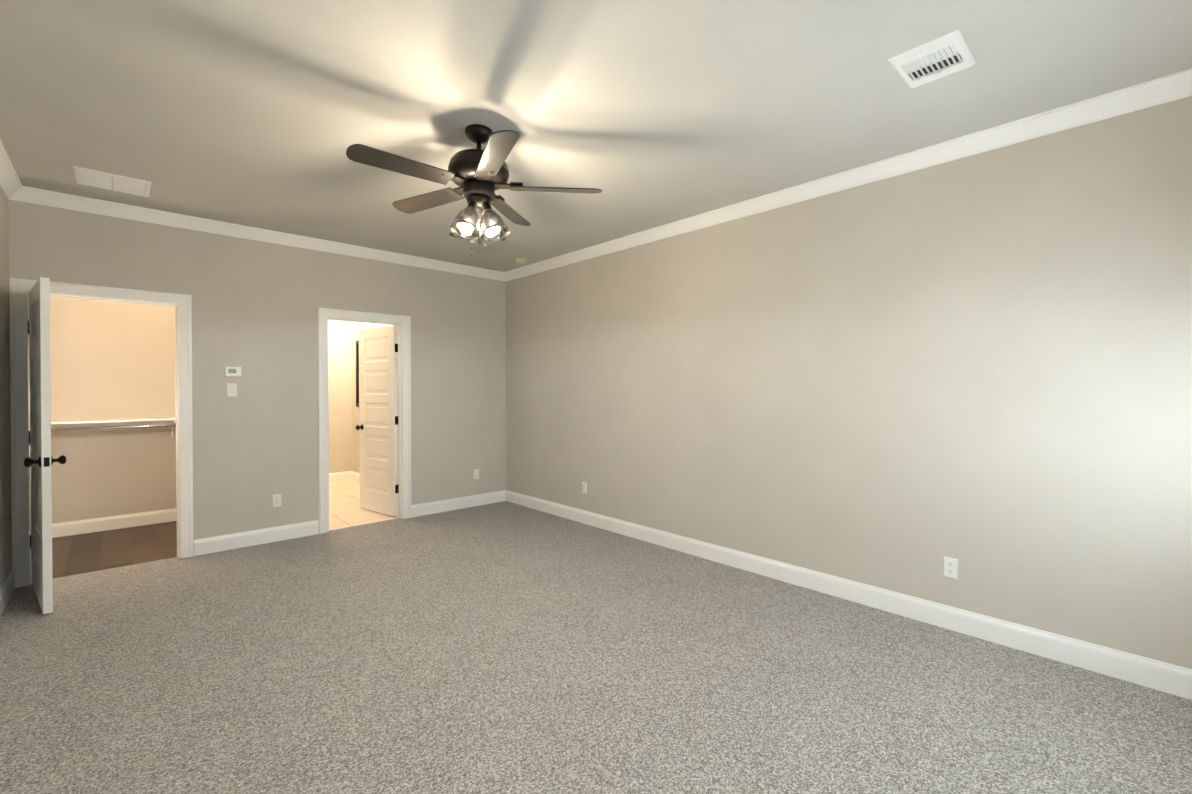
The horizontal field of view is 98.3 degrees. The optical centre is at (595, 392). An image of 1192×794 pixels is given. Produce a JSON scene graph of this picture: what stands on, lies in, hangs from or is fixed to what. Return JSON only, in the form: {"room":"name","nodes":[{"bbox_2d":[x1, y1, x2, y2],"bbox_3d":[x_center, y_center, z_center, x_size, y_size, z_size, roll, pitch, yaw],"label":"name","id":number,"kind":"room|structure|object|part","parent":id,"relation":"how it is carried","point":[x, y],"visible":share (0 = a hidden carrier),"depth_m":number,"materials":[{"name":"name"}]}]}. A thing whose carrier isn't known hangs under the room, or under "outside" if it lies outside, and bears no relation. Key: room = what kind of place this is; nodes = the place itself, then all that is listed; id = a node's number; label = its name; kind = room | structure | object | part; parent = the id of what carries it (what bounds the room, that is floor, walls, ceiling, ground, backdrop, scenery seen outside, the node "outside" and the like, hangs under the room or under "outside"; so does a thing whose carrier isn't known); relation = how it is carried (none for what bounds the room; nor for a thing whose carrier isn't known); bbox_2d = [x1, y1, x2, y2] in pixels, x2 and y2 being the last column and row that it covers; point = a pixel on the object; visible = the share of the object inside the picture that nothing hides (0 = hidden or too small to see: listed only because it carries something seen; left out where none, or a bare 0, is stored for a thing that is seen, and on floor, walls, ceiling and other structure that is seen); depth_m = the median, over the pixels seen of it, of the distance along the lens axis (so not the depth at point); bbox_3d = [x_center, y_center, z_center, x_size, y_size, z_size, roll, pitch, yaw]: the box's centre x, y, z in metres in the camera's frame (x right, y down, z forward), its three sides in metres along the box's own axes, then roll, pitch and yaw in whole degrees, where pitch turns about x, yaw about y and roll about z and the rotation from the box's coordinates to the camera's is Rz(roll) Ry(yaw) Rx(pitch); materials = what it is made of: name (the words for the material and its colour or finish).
{"room":"empty bedroom","nodes":[
{"label":"empty bedroom","id":0,"kind":"room"},
{"bbox_2d":[0,186,11,588],"bbox_3d":[-3.065,-0.021,2.428,0.115,2.760,8.780,0,1,-43],"label":"wall","id":1,"kind":"structure","parent":0,"point":[5,512],"depth_m":3.38,"materials":[{"name":"beige paint"}]},
{"bbox_2d":[0,569,14,616],"bbox_3d":[-2.061,1.302,1.459,0.015,0.130,5.746,0,1,-43],"label":"baseboard","id":2,"kind":"structure","parent":1,"relation":"attached to","point":[8,587],"depth_m":3.31,"materials":[{"name":"white wood"}]},
{"bbox_2d":[0,138,27,202],"bbox_3d":[-2.040,-1.347,1.454,0.072,0.092,5.746,0,1,-43],"label":"crown molding","id":3,"kind":"structure","parent":1,"relation":"attached to","point":[10,183],"depth_m":3.34,"materials":[{"name":"white wood"}]},
{"bbox_2d":[50,297,176,523],"bbox_3d":[-4.503,-0.047,5.261,1.650,2.760,0.115,0,1,-43],"label":"wall","id":4,"kind":"structure","parent":0,"point":[112,360],"depth_m":4.99,"materials":[{"name":"beige paint"}]},
{"bbox_2d":[51,417,175,436],"bbox_3d":[-4.348,0.359,5.121,1.678,0.200,0.304,0,1,-43],"label":"closet shelf","id":5,"kind":"object","parent":4,"relation":"attached to","point":[99,424],"visible":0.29,"depth_m":4.89,"materials":[{"name":"white wood"}]},
{"bbox_3d":[-4.268,0.330,5.035,1.640,0.032,0.032,0,1,-43],"label":"rod","id":6,"kind":"part","parent":5,"relation":"part of","materials":[{"name":"silver metal"}]},
{"bbox_2d":[52,508,176,537],"bbox_3d":[-4.447,1.268,5.236,1.680,0.130,0.015,0,1,-43],"label":"baseboard","id":7,"kind":"structure","parent":4,"relation":"attached to","point":[77,527],"depth_m":5.00,"materials":[{"name":"white wood"}]},
{"bbox_2d":[52,521,176,578],"bbox_3d":[-4.446,1.385,5.194,1.852,0.096,2.869,0,1,-43],"label":"floor","id":8,"kind":"structure","parent":0,"point":[89,552],"depth_m":4.43,"materials":[{"name":"brown wood"}]},
{"bbox_2d":[8,199,505,555],"bbox_3d":[-2.600,-0.044,4.952,4.010,2.760,0.115,0,1,-43],"label":"wall","id":9,"kind":"structure","parent":0,"point":[256,304],"depth_m":4.62,"materials":[{"name":"beige paint"}]},
{"bbox_2d":[24,277,65,613],"bbox_3d":[-3.637,0.323,3.371,0.817,2.030,0.180,0,1,39],"label":"closet door","id":10,"kind":"structure","parent":9,"relation":"in","point":[40,461],"depth_m":3.13,"materials":[{"name":"white paint"}]},
{"bbox_2d":[9,277,192,587],"bbox_3d":[-3.704,0.313,3.925,0.848,2.064,0.115,0,1,-43],"label":"door frame","id":11,"kind":"structure","parent":9,"relation":"attached to","point":[177,384],"depth_m":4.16,"materials":[{"name":"white wood"}]},
{"bbox_2d":[227,383,236,396],"bbox_3d":[-3.104,-0.017,4.396,0.072,0.116,0.010,0,1,-43],"label":"switch plate","id":12,"kind":"object","parent":9,"relation":"attached to","point":[231,389],"visible":1,"depth_m":4.39,"materials":[{"name":"white plastic"}]},
{"bbox_2d":[225,367,240,376],"bbox_3d":[-3.093,-0.172,4.394,0.118,0.086,0.025,0,1,-43],"label":"thermostat","id":13,"kind":"object","parent":9,"relation":"attached to","point":[232,371],"visible":1,"depth_m":4.39,"materials":[{"name":"white plastic"}]},
{"bbox_2d":[194,520,318,555],"bbox_3d":[-2.956,1.274,4.543,0.931,0.130,0.015,0,1,-43],"label":"baseboard","id":14,"kind":"structure","parent":9,"relation":"attached to","point":[202,546],"depth_m":4.51,"materials":[{"name":"white wood"}]},
{"bbox_2d":[28,187,503,280],"bbox_3d":[-2.532,-1.378,4.875,3.840,0.092,0.072,0,1,-43],"label":"crown molding","id":15,"kind":"structure","parent":9,"relation":"attached to","point":[35,195],"depth_m":4.37,"materials":[{"name":"white wood"}]},
{"bbox_2d":[273,494,281,506],"bbox_3d":[-2.864,0.973,4.630,0.070,0.115,0.007,0,1,-43],"label":"electrical outlet","id":16,"kind":"object","parent":9,"relation":"attached to","point":[277,500],"visible":1,"depth_m":4.63,"materials":[{"name":"white plastic"}]},
{"bbox_2d":[318,307,410,533],"bbox_3d":[-2.332,0.267,5.205,0.888,2.133,0.157,0,1,-43],"label":"door frame","id":17,"kind":"structure","parent":9,"relation":"attached to","point":[324,314],"depth_m":5.22,"materials":[{"name":"white wood"}]},
{"bbox_2d":[356,325,397,515],"bbox_3d":[-2.404,0.302,5.685,0.719,2.030,0.180,0,1,37],"label":"bathroom door","id":18,"kind":"structure","parent":9,"relation":"in","point":[377,427],"depth_m":5.65,"materials":[{"name":"white paint"}]},
{"bbox_2d":[411,490,503,517],"bbox_3d":[-1.532,1.262,5.872,1.171,0.130,0.015,0,1,-43],"label":"baseboard","id":19,"kind":"structure","parent":9,"relation":"attached to","point":[434,507],"depth_m":5.82,"materials":[{"name":"white wood"}]},
{"bbox_2d":[474,469,478,478],"bbox_3d":[-1.392,0.956,6.005,0.070,0.115,0.007,0,1,-43],"label":"electrical outlet","id":20,"kind":"object","parent":9,"relation":"attached to","point":[476,473],"visible":1,"depth_m":6.00,"materials":[{"name":"white plastic"}]},
{"bbox_2d":[328,320,351,472],"bbox_3d":[-4.184,-0.066,7.308,1.320,2.760,0.115,0,1,-43],"label":"wall","id":21,"kind":"structure","parent":0,"point":[343,338],"depth_m":7.61,"materials":[{"name":"beige paint"}]},
{"bbox_2d":[329,471,351,481],"bbox_3d":[-4.136,1.249,7.277,1.260,0.130,0.015,0,1,-43],"label":"baseboard","id":22,"kind":"structure","parent":21,"relation":"attached to","point":[347,475],"depth_m":7.61,"materials":[{"name":"white wood"}]},
{"bbox_2d":[329,480,398,529],"bbox_3d":[-2.896,1.372,6.640,2.388,0.096,2.869,0,1,-43],"label":"floor","id":23,"kind":"structure","parent":0,"point":[346,510],"depth_m":5.85,"materials":[{"name":"beige tile"}]},
{"bbox_2d":[352,322,397,472],"bbox_3d":[-2.699,-0.061,6.777,0.115,2.760,2.689,0,1,-43],"label":"wall","id":24,"kind":"structure","parent":0,"point":[356,326],"depth_m":7.61,"materials":[{"name":"beige paint"}]},
{"bbox_2d":[352,471,359,482],"bbox_3d":[-2.746,1.254,6.745,0.015,0.130,2.689,0,1,-43],"label":"baseboard","id":25,"kind":"structure","parent":24,"relation":"attached to","point":[355,476],"depth_m":7.58,"materials":[{"name":"white wood"}]},
{"bbox_2d":[356,340,358,406],"bbox_3d":[-3.088,-0.264,7.089,0.022,0.960,1.200,0,1,-43],"label":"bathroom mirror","id":26,"kind":"object","parent":24,"relation":"attached to","point":[357,373],"visible":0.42,"depth_m":7.49,"materials":[{"name":"brown"}]},
{"bbox_2d":[0,501,1191,793],"bbox_3d":[-0.578,1.405,2.799,4.240,0.100,5.911,0,1,-43],"label":"floor carpet","id":27,"kind":"object","parent":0,"point":[504,647],"visible":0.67,"depth_m":2.39,"materials":[{"name":"grey carpet"}]},
{"bbox_2d":[0,0,1191,271],"bbox_3d":[-1.557,-1.474,3.822,4.240,0.120,8.780,0,1,-43],"label":"ceiling","id":28,"kind":"structure","parent":0,"point":[640,114],"depth_m":2.43,"materials":[{"name":"white paint"}]},
{"bbox_2d":[73,166,150,196],"bbox_3d":[-3.239,-1.405,3.463,0.370,0.010,0.360,0,1,-43],"label":"ceiling vent","id":29,"kind":"object","parent":28,"relation":"in","point":[105,180],"visible":1,"depth_m":3.44,"materials":[{"name":"white metal"}]},
{"bbox_2d":[346,124,601,255],"bbox_3d":[-0.670,-1.066,2.745,1.230,0.676,1.273,0,1,-43],"label":"ceiling fan","id":30,"kind":"object","parent":28,"relation":"hanging from","point":[479,176],"visible":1,"depth_m":2.69,"materials":[{"name":"brown metal"}]},
{"bbox_2d":[515,258,526,263],"bbox_3d":[-0.804,-1.410,5.544,0.134,0.040,0.134,0,1,-43],"label":"smoke detector","id":31,"kind":"object","parent":28,"relation":"attached to","point":[521,260],"visible":1,"depth_m":5.50,"materials":[{"name":"beige plastic"}]},
{"bbox_2d":[888,29,975,87],"bbox_3d":[1.422,-1.391,2.181,0.305,0.016,0.250,0,1,-43],"label":"ceiling vent","id":32,"kind":"object","parent":28,"relation":"in","point":[941,57],"visible":1,"depth_m":2.16,"materials":[{"name":"white metal"}]},
{"bbox_2d":[506,96,1191,668],"bbox_3d":[-0.049,-0.047,5.242,0.115,2.760,8.780,0,1,-43],"label":"wall","id":33,"kind":"structure","parent":0,"point":[978,366],"depth_m":3.03,"materials":[{"name":"beige paint"}]},
{"bbox_2d":[582,482,586,493],"bbox_3d":[-0.121,0.973,5.239,0.007,0.115,0.070,0,1,-43],"label":"electrical outlet","id":34,"kind":"object","parent":33,"relation":"attached to","point":[584,487],"visible":1,"depth_m":5.23,"materials":[{"name":"white plastic"}]},
{"bbox_2d":[504,490,1191,699],"bbox_3d":[0.860,1.278,4.185,0.015,0.130,5.746,0,1,-43],"label":"baseboard","id":35,"kind":"structure","parent":33,"relation":"attached to","point":[1152,673],"depth_m":3.03,"materials":[{"name":"white wood"}]},
{"bbox_2d":[504,68,1191,280],"bbox_3d":[0.839,-1.371,4.141,0.072,0.092,5.746,0,1,-43],"label":"crown molding","id":36,"kind":"structure","parent":33,"relation":"attached to","point":[1138,96],"depth_m":2.99,"materials":[{"name":"white wood"}]},
{"bbox_2d":[943,557,957,579],"bbox_3d":[2.023,1.004,2.941,0.007,0.115,0.070,0,1,-43],"label":"electrical outlet","id":37,"kind":"object","parent":33,"relation":"attached to","point":[950,567],"visible":1,"depth_m":2.94,"materials":[{"name":"white plastic"}]}
]}

